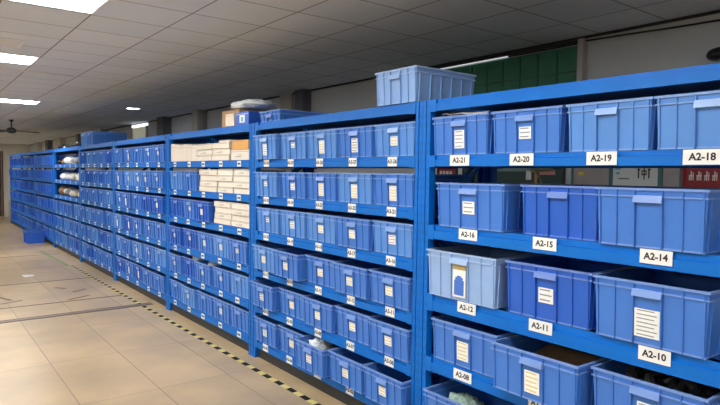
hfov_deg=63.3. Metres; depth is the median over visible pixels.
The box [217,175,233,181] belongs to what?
carton
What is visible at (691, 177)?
notice board
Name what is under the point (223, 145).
carton
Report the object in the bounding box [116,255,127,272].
crate
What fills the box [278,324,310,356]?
crate
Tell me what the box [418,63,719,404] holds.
storage rack
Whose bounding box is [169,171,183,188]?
crate
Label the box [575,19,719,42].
cable
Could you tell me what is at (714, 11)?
trim
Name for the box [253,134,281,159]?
crate
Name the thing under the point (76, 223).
crate
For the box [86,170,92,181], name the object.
crate
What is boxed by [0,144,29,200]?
wall
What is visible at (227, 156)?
carton
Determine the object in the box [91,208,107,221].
crate
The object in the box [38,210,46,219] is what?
crate
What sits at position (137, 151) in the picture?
crate
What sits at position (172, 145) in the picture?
carton
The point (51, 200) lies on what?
crate
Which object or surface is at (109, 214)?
crate
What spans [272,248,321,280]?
crate
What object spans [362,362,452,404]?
crate
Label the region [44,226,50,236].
crate
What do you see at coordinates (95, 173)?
crate
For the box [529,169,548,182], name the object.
wire
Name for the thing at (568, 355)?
stack
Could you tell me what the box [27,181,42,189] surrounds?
crate
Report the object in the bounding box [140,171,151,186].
crate
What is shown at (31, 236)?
crate
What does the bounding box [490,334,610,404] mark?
crate
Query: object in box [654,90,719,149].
crate
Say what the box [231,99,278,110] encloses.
plastic bag
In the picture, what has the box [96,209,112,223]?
crate
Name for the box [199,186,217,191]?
carton
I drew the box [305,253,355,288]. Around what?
crate
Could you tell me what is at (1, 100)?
diffuser
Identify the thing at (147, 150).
crate
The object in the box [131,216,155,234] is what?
crate
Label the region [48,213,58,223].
crate
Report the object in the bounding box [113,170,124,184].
crate
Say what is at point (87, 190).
crate
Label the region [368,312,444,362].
crate
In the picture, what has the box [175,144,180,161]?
carton
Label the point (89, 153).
crate
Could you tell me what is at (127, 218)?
crate
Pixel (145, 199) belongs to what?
crate
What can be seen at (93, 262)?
storage rack
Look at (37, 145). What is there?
column
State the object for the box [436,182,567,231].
crate
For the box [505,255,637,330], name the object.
crate
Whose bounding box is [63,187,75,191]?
parcel
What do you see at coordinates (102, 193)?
crate
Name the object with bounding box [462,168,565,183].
notice board
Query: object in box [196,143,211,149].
carton
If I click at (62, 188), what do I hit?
parcel
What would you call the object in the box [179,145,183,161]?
carton
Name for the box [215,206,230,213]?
carton
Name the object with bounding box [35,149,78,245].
storage rack
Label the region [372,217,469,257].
crate
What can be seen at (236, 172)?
carton
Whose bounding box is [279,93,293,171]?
column
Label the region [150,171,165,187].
crate
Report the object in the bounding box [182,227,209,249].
crate
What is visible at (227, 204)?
carton
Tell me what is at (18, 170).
crate
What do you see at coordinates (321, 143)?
crate
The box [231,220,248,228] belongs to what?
carton
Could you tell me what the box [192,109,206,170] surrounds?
column
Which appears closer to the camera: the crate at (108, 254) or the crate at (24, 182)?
the crate at (108, 254)
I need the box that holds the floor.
[0,201,345,404]
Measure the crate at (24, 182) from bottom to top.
0.196 m
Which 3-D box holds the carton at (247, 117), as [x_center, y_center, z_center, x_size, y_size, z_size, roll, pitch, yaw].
[-0.911,-0.737,5.191,0.303,0.114,0.243,-1,4,-38]
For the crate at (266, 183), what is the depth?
4.68 m
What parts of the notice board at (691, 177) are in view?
board frame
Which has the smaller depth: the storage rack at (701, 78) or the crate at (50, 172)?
the storage rack at (701, 78)
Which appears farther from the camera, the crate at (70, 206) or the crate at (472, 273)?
the crate at (70, 206)
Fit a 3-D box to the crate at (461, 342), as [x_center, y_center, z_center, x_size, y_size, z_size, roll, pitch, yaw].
[0.743,0.757,3.239,0.544,0.220,0.464,-1,4,-38]
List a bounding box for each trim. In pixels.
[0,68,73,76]
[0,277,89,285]
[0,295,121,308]
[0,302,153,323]
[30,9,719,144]
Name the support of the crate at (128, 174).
on the storage rack at (133, 283)
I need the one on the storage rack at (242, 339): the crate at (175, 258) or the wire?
the crate at (175, 258)
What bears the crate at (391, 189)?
on the storage rack at (413, 111)
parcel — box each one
[59,187,67,194]
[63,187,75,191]
[68,158,75,163]
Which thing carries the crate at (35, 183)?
on the storage rack at (49, 240)
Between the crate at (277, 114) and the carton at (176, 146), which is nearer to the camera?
the crate at (277, 114)
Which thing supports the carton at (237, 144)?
on the carton at (235, 154)
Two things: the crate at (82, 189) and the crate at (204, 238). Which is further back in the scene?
the crate at (82, 189)
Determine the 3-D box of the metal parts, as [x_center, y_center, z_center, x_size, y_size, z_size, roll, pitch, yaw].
[1.293,0.790,2.424,0.378,0.225,0.366,2,3,30]
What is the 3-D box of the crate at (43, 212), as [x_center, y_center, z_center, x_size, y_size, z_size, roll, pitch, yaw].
[-6.662,0.286,12.830,0.536,0.196,0.411,-1,4,-38]
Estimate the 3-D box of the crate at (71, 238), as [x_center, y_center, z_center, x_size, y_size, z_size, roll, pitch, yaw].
[-5.015,0.711,10.734,0.536,0.196,0.431,-1,4,-38]
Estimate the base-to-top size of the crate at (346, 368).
0.196 m
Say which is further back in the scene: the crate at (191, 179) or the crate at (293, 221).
the crate at (191, 179)
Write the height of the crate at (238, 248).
0.196 m
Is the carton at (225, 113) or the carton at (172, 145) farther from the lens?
the carton at (172, 145)
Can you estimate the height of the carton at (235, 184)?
0.052 m
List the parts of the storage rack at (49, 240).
post, kick plate, post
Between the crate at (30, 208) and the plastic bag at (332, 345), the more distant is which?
the crate at (30, 208)
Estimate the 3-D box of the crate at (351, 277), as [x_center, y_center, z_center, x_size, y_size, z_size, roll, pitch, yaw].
[0.132,0.504,3.976,0.544,0.196,0.378,-1,4,-38]
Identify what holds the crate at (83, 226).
on the storage rack at (93, 262)
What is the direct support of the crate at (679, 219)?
on the storage rack at (701, 78)
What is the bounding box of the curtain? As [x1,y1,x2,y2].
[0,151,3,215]
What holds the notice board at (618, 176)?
attached to the wall at (688, 46)
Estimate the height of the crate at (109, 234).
0.196 m
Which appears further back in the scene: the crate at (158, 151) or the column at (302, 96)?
the column at (302, 96)
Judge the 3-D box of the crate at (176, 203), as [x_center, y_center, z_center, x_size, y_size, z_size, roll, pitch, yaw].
[-1.802,0.043,6.527,0.544,0.196,0.384,-1,4,-38]
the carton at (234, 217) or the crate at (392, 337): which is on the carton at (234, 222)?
the carton at (234, 217)
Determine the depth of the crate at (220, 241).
5.50 m
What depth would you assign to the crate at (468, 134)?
3.04 m
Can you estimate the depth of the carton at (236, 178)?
5.11 m
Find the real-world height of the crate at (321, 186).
0.196 m
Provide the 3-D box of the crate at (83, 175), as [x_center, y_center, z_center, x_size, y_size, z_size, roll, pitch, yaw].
[-4.420,-0.449,9.883,0.544,0.196,0.391,-1,4,-38]
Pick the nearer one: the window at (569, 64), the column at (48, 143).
the window at (569, 64)
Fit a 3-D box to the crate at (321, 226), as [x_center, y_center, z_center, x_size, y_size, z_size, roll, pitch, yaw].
[-0.076,0.175,4.285,0.544,0.196,0.378,-1,4,-38]
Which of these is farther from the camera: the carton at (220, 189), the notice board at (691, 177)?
the carton at (220, 189)
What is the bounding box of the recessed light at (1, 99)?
[0,98,40,104]
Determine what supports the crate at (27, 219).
on the storage rack at (24, 226)
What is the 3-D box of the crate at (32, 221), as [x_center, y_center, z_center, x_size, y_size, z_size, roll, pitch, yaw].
[-7.513,0.522,13.919,0.536,0.196,0.401,-1,4,-38]
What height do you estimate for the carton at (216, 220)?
0.051 m
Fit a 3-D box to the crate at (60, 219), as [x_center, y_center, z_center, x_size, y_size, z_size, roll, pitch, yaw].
[-5.566,0.372,11.383,0.536,0.196,0.431,-1,4,-38]
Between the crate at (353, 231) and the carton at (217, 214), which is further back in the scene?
the carton at (217, 214)
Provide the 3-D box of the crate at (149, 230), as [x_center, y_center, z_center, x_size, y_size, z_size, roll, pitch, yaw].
[-2.377,0.309,7.284,0.544,0.196,0.408,-1,4,-38]
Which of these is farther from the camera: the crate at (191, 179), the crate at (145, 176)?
the crate at (145, 176)
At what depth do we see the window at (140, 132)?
14.98 m
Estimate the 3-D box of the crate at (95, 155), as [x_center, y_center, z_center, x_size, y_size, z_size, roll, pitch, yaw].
[-3.921,-0.711,9.259,0.544,0.196,0.391,-1,4,-38]
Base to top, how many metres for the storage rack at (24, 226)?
1.978 m
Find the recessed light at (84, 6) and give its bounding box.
[10,0,109,13]
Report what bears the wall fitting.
attached to the wall at (688, 46)
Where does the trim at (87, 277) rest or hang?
on the floor
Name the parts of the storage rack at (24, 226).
post, post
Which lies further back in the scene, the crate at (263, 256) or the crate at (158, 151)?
the crate at (158, 151)
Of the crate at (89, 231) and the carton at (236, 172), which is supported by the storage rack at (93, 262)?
the crate at (89, 231)
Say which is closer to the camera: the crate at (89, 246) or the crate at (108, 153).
the crate at (108, 153)
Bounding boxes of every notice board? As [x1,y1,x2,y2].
[437,168,457,173]
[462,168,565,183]
[571,168,609,184]
[610,168,659,185]
[660,168,681,186]
[681,168,719,187]
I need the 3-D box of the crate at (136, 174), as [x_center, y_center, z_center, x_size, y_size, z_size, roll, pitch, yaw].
[-2.619,-0.313,7.578,0.544,0.196,0.408,-1,4,-38]
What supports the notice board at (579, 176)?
attached to the wall at (688, 46)
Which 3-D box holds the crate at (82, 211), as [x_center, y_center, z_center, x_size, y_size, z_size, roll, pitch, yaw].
[-4.440,0.153,9.904,0.544,0.196,0.391,-1,4,-38]
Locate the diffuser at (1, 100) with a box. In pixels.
[0,99,37,103]
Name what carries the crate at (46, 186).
on the storage rack at (49, 240)
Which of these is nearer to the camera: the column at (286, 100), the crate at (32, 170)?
the column at (286, 100)
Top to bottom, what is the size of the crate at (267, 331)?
0.196 m
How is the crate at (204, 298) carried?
on the storage rack at (242, 339)
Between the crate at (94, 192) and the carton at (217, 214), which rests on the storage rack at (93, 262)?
the crate at (94, 192)
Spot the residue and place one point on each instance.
(55, 287)
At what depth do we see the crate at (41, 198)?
12.69 m
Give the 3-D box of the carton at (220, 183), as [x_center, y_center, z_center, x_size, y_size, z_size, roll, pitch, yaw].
[-1.101,-0.172,5.492,0.351,0.052,0.328,-1,4,-38]
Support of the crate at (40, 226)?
on the storage rack at (49, 240)
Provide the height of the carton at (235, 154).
0.089 m
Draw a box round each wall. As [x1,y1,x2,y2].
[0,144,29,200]
[30,13,719,217]
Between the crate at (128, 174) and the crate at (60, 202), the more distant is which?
the crate at (60, 202)
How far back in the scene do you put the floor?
5.09 m
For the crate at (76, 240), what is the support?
on the storage rack at (73, 252)
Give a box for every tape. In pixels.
[39,251,69,265]
[70,265,320,404]
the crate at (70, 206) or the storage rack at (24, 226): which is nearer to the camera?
the crate at (70, 206)
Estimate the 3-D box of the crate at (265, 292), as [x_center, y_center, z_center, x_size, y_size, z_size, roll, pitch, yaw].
[-0.597,0.754,4.900,0.544,0.196,0.378,-1,4,-38]
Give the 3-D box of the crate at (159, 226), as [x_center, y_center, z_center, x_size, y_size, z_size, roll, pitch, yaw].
[-2.127,0.328,6.959,0.544,0.196,0.408,-1,4,-38]
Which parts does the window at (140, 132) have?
pane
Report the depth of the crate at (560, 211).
2.63 m
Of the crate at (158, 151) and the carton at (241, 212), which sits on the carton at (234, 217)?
the carton at (241, 212)
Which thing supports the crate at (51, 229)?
on the storage rack at (49, 240)
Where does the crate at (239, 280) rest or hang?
on the storage rack at (242, 339)
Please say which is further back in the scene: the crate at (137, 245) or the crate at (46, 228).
the crate at (46, 228)
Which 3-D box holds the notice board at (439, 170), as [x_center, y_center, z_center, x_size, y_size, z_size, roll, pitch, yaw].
[0.965,-0.209,6.480,0.025,0.376,0.296,-1,4,-38]
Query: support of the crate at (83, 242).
on the storage rack at (93, 262)
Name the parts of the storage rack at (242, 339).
post, kick plate, post, shelf panel, post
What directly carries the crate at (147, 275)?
on the storage rack at (133, 283)
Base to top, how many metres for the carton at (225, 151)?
0.054 m
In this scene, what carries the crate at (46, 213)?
on the storage rack at (49, 240)
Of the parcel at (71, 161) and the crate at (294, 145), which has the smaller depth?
the crate at (294, 145)
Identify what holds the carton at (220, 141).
on the carton at (223, 145)
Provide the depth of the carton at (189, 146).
6.03 m
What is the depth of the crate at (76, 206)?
10.24 m
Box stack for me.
[534,343,603,365]
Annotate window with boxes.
[132,123,147,138]
[434,38,587,94]
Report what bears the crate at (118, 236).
on the storage rack at (133, 283)
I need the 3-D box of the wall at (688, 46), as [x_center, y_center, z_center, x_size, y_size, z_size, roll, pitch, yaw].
[-4.879,-0.594,14.213,0.150,2.800,37.500,-1,4,-38]
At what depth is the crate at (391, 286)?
3.52 m
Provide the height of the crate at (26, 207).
0.196 m
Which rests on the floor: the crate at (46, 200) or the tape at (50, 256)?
the tape at (50, 256)
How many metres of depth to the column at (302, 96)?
8.63 m
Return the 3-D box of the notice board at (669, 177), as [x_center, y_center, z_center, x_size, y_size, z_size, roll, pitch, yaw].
[2.434,-0.101,4.573,0.025,0.486,0.166,-1,4,-38]
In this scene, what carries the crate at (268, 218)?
on the storage rack at (413, 111)
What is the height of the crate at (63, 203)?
0.196 m
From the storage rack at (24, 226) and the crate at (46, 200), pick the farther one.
the storage rack at (24, 226)
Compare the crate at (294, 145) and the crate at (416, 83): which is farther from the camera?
the crate at (294, 145)
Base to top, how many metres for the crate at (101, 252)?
0.196 m
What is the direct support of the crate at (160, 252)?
on the storage rack at (133, 283)
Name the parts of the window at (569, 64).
rail, frame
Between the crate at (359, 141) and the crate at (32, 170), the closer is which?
the crate at (359, 141)
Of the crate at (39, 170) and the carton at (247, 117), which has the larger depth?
the crate at (39, 170)
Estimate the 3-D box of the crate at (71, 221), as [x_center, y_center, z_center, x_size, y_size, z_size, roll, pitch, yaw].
[-5.011,0.411,10.719,0.536,0.196,0.431,-1,4,-38]
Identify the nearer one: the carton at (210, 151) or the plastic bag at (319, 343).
the plastic bag at (319, 343)
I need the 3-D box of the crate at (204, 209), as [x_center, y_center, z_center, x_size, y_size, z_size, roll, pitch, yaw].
[-1.356,0.080,5.898,0.544,0.196,0.384,-1,4,-38]
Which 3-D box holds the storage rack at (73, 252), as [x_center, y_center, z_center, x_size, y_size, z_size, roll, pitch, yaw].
[-5.251,-0.033,11.055,0.589,1.978,2.298,-1,4,-38]
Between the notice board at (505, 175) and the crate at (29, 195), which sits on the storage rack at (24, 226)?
the crate at (29, 195)
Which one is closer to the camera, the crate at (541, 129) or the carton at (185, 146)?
the crate at (541, 129)
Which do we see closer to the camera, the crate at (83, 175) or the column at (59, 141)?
the crate at (83, 175)
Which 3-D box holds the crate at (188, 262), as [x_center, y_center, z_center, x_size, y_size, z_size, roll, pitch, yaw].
[-1.575,0.675,6.252,0.544,0.196,0.384,-1,4,-38]
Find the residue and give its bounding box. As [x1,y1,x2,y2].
[0,287,89,303]
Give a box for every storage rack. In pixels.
[10,154,43,228]
[21,152,59,229]
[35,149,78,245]
[53,146,112,260]
[79,142,151,279]
[113,135,212,309]
[167,123,306,354]
[251,101,485,404]
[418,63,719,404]
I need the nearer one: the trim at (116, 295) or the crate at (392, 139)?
the crate at (392, 139)
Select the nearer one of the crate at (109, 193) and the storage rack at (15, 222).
the crate at (109, 193)
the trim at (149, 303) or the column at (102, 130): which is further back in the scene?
the column at (102, 130)
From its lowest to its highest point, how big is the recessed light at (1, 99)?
0.010 m
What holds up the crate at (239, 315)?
on the storage rack at (242, 339)
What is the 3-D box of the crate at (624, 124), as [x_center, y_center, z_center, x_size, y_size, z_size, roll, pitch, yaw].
[1.225,-0.322,2.578,0.544,0.206,0.379,-1,4,-38]
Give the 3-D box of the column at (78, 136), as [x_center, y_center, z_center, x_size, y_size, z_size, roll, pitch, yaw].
[-9.589,-0.941,20.042,0.200,2.800,0.300,-1,4,-38]
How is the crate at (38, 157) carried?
on the storage rack at (49, 240)
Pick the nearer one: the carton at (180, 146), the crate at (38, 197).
the carton at (180, 146)
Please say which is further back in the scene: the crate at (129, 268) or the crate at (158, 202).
the crate at (129, 268)
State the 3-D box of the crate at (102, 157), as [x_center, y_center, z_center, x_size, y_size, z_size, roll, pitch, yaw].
[-3.682,-0.693,8.948,0.544,0.196,0.391,-1,4,-38]
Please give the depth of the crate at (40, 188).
12.91 m
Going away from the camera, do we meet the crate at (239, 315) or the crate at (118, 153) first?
the crate at (239, 315)
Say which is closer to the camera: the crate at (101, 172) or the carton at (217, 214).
the carton at (217, 214)
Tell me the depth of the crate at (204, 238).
5.79 m
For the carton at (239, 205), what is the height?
0.051 m
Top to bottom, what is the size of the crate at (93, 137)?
0.206 m
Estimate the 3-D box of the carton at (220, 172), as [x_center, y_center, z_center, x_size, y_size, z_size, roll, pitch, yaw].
[-1.104,-0.280,5.483,0.351,0.052,0.328,-1,4,-38]
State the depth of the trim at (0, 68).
7.37 m
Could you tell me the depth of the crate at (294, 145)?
4.38 m
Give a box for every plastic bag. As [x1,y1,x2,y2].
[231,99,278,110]
[309,337,331,349]
[324,343,339,349]
[449,392,483,404]
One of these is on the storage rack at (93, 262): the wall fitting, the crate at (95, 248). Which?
the crate at (95, 248)
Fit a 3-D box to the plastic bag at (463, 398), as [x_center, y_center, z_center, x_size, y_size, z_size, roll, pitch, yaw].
[0.566,1.141,3.187,0.202,0.192,0.223,-1,3,-27]
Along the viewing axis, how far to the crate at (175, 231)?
6.37 m
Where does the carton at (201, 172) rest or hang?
on the carton at (202, 177)
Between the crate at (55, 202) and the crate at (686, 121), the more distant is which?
the crate at (55, 202)
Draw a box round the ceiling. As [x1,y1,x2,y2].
[0,0,719,144]
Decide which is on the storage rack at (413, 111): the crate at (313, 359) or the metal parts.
the crate at (313, 359)
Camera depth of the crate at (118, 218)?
8.04 m
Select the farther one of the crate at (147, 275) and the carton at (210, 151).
the crate at (147, 275)
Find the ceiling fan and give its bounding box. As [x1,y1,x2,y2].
[0,119,38,133]
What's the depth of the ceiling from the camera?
5.56 m
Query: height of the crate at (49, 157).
0.196 m
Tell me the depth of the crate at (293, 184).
4.40 m
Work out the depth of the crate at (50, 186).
11.95 m
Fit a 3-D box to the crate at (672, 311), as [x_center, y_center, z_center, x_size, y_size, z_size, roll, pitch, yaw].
[1.325,0.434,2.442,0.544,0.250,0.459,-1,4,-38]
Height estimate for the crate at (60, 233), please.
0.196 m
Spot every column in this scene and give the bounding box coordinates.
[4,150,8,216]
[34,142,42,168]
[45,140,52,169]
[56,137,65,169]
[76,134,80,169]
[96,129,107,169]
[157,116,171,170]
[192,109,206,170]
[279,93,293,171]
[294,89,310,171]
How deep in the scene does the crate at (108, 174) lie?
8.44 m
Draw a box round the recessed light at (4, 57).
[0,52,39,64]
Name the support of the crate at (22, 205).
on the storage rack at (24, 226)
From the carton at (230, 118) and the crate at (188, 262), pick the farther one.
the crate at (188, 262)
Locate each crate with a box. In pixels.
[17,169,20,176]
[20,204,26,212]
[22,181,26,188]
[23,193,33,200]
[23,229,44,243]
[25,206,33,214]
[26,218,31,226]
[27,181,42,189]
[28,194,38,202]
[29,207,33,215]
[31,169,34,177]
[31,220,38,228]
[34,182,51,190]
[37,156,40,164]
[37,169,41,177]
[37,196,48,205]
[37,223,43,228]
[38,183,42,191]
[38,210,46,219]
[40,197,52,206]
[41,155,45,164]
[41,211,49,220]
[42,169,45,178]
[44,183,62,192]
[44,198,52,207]
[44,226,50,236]
[45,212,52,221]
[47,155,77,164]
[47,184,78,193]
[48,170,78,178]
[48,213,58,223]
[49,198,63,208]
[49,227,57,238]
[53,200,67,210]
[55,230,59,240]
[57,216,68,227]
[58,231,64,242]
[59,200,72,210]
[62,202,77,212]
[62,233,70,245]
[64,218,71,229]
[66,203,78,214]
[68,219,78,231]
[69,235,76,248]
[74,204,87,215]
[74,221,84,233]
[74,238,84,250]
[79,170,86,181]
[79,187,101,199]
[79,205,96,218]
[80,132,86,145]
[80,152,86,163]
[80,223,91,236]
[81,241,88,253]
[85,188,99,200]
[85,206,102,219]
[85,243,96,257]
[86,131,126,144]
[86,151,92,163]
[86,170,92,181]
[87,225,97,238]
[91,188,111,201]
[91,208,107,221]
[91,227,103,241]
[92,151,98,163]
[92,170,98,182]
[93,246,100,259]
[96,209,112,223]
[98,150,105,162]
[98,170,104,182]
[98,189,121,202]
[98,248,108,263]
[99,229,110,243]
[104,170,112,183]
[105,149,111,162]
[105,190,112,203]
[105,211,126,225]
[105,251,112,267]
[106,231,119,246]
[113,148,124,162]
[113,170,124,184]
[113,213,136,228]
[115,191,140,205]
[116,234,129,249]
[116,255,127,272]
[121,192,150,207]
[121,237,139,254]
[123,147,133,162]
[123,170,133,185]
[124,215,144,230]
[124,259,137,277]
[131,193,160,209]
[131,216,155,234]
[131,240,148,258]
[132,147,143,162]
[133,171,140,185]
[133,263,146,281]
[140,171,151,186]
[140,194,165,211]
[141,267,157,287]
[142,146,152,161]
[143,219,163,237]
[143,243,160,262]
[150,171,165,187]
[150,195,180,213]
[152,144,165,161]
[152,271,165,293]
[154,221,180,240]
[154,246,177,266]
[168,224,194,245]
[168,252,190,273]
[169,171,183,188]
[169,197,200,216]
[170,278,187,300]
[180,284,200,308]
[182,171,199,190]
[182,198,219,218]
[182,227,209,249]
[182,256,198,278]
[193,200,229,221]
[194,260,214,285]
[196,230,224,253]
[196,289,216,315]
[212,233,243,258]
[212,265,237,291]
[212,296,233,324]
[227,237,273,264]
[229,270,264,299]
[229,303,260,333]
[250,279,286,311]
[252,243,297,272]
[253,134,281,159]
[253,314,283,348]
[254,172,281,196]
[256,206,308,233]
[259,109,328,121]
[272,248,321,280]
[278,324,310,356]
[279,172,307,198]
[279,209,336,238]
[279,286,314,320]
[280,131,309,158]
[294,335,341,377]
[302,294,344,332]
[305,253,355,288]
[306,128,339,157]
[306,172,338,201]
[306,211,367,243]
[328,348,375,394]
[332,260,390,299]
[335,215,403,250]
[335,304,380,345]
[337,125,375,157]
[337,173,374,203]
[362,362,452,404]
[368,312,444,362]
[369,267,412,310]
[372,173,475,207]
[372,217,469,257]
[373,121,415,156]
[375,65,476,106]
[423,380,516,404]
[426,244,548,308]
[431,315,516,378]
[432,110,493,154]
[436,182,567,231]
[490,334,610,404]
[491,105,568,153]
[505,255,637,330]
[520,184,660,241]
[566,97,657,151]
[591,359,719,404]
[593,267,719,359]
[595,186,719,254]
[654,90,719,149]
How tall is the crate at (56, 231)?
0.196 m
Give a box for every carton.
[171,144,182,161]
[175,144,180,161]
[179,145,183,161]
[183,144,197,160]
[188,144,192,160]
[192,145,197,160]
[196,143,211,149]
[196,155,211,160]
[197,149,212,155]
[199,170,217,174]
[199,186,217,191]
[200,175,232,180]
[200,180,217,186]
[212,142,231,148]
[212,154,230,160]
[213,148,231,154]
[214,201,239,207]
[214,217,231,225]
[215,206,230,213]
[215,212,231,219]
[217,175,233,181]
[218,170,234,175]
[218,181,232,186]
[218,187,233,193]
[219,140,234,142]
[222,109,262,126]
[226,113,235,126]
[231,149,248,159]
[231,202,268,209]
[231,208,248,216]
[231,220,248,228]
[232,139,249,149]
[232,214,248,221]
[233,176,248,181]
[233,182,248,187]
[234,170,285,175]
[234,188,248,194]
[236,111,260,125]
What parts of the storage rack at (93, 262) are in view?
post, kick plate, post, shelf panel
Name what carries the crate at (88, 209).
on the storage rack at (93, 262)
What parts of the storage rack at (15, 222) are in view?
post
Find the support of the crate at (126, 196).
on the storage rack at (133, 283)
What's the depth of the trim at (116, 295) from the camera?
6.93 m
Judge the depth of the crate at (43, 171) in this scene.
12.67 m
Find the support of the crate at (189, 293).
on the storage rack at (242, 339)
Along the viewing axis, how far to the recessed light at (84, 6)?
4.33 m
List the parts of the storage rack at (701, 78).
post, post, shelf panel, shelf panel, shelf panel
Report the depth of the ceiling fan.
14.50 m
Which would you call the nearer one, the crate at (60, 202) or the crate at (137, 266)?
the crate at (137, 266)
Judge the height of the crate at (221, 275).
0.196 m
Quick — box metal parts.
[626,364,719,398]
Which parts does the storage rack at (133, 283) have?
post, kick plate, post, shelf panel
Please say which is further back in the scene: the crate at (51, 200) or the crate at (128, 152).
the crate at (51, 200)
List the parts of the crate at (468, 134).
paper strip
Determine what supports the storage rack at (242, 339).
on the floor
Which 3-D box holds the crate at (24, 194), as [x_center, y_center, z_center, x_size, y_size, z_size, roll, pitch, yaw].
[-8.241,-0.138,14.846,0.536,0.196,0.401,-1,4,-38]
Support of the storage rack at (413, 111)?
on the floor
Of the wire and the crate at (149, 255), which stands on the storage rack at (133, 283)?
the crate at (149, 255)
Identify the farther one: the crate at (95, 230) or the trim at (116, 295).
the crate at (95, 230)
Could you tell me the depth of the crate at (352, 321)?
3.87 m
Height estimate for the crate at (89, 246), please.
0.196 m
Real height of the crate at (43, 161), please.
0.196 m
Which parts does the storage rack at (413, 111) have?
post, post, kick plate, shelf panel, shelf panel, post, post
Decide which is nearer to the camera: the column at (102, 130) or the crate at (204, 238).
the crate at (204, 238)
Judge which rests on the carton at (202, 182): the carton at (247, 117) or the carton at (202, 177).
the carton at (202, 177)
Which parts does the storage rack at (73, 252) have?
post, kick plate, post, shelf panel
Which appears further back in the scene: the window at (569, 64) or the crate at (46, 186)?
the crate at (46, 186)
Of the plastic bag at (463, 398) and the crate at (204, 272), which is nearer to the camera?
the plastic bag at (463, 398)
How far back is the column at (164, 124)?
13.24 m
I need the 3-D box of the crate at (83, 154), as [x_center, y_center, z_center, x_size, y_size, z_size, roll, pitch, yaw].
[-4.400,-0.748,9.881,0.544,0.196,0.391,-1,4,-38]
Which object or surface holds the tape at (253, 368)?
on the floor
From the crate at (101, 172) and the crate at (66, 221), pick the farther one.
the crate at (66, 221)
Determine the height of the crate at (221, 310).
0.196 m
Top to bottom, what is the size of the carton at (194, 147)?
0.162 m
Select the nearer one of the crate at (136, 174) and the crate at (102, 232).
the crate at (136, 174)
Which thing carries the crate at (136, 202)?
on the storage rack at (133, 283)
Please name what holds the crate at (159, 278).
on the storage rack at (133, 283)
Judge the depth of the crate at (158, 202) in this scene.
6.73 m
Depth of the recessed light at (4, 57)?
6.49 m
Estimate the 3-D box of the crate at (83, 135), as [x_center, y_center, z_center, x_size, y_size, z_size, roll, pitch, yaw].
[-4.411,-1.064,9.909,0.544,0.206,0.409,-1,4,-38]
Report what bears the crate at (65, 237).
on the storage rack at (73, 252)
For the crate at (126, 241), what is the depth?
7.78 m
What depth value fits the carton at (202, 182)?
5.68 m
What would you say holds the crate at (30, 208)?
on the storage rack at (24, 226)
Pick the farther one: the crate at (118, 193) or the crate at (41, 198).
the crate at (41, 198)
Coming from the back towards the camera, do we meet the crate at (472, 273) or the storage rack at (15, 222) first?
the storage rack at (15, 222)
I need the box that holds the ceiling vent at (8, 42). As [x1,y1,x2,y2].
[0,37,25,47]
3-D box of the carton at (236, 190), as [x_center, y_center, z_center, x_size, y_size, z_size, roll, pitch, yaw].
[-0.897,-0.102,5.229,0.351,0.052,0.318,-1,4,-38]
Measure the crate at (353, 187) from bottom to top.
0.196 m
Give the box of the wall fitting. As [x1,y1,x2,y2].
[706,47,719,60]
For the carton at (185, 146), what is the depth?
6.14 m
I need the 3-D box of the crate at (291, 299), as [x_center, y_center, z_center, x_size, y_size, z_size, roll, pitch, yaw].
[-0.320,0.771,4.622,0.544,0.196,0.378,-1,4,-38]
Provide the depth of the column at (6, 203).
19.11 m
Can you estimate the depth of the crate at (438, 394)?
3.34 m
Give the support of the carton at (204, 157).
on the storage rack at (242, 339)
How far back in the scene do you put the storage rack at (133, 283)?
7.32 m
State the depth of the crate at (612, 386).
2.34 m
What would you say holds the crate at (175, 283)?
on the storage rack at (242, 339)
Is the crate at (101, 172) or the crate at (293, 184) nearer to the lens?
the crate at (293, 184)
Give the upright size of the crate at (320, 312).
0.196 m
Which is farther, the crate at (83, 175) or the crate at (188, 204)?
the crate at (83, 175)

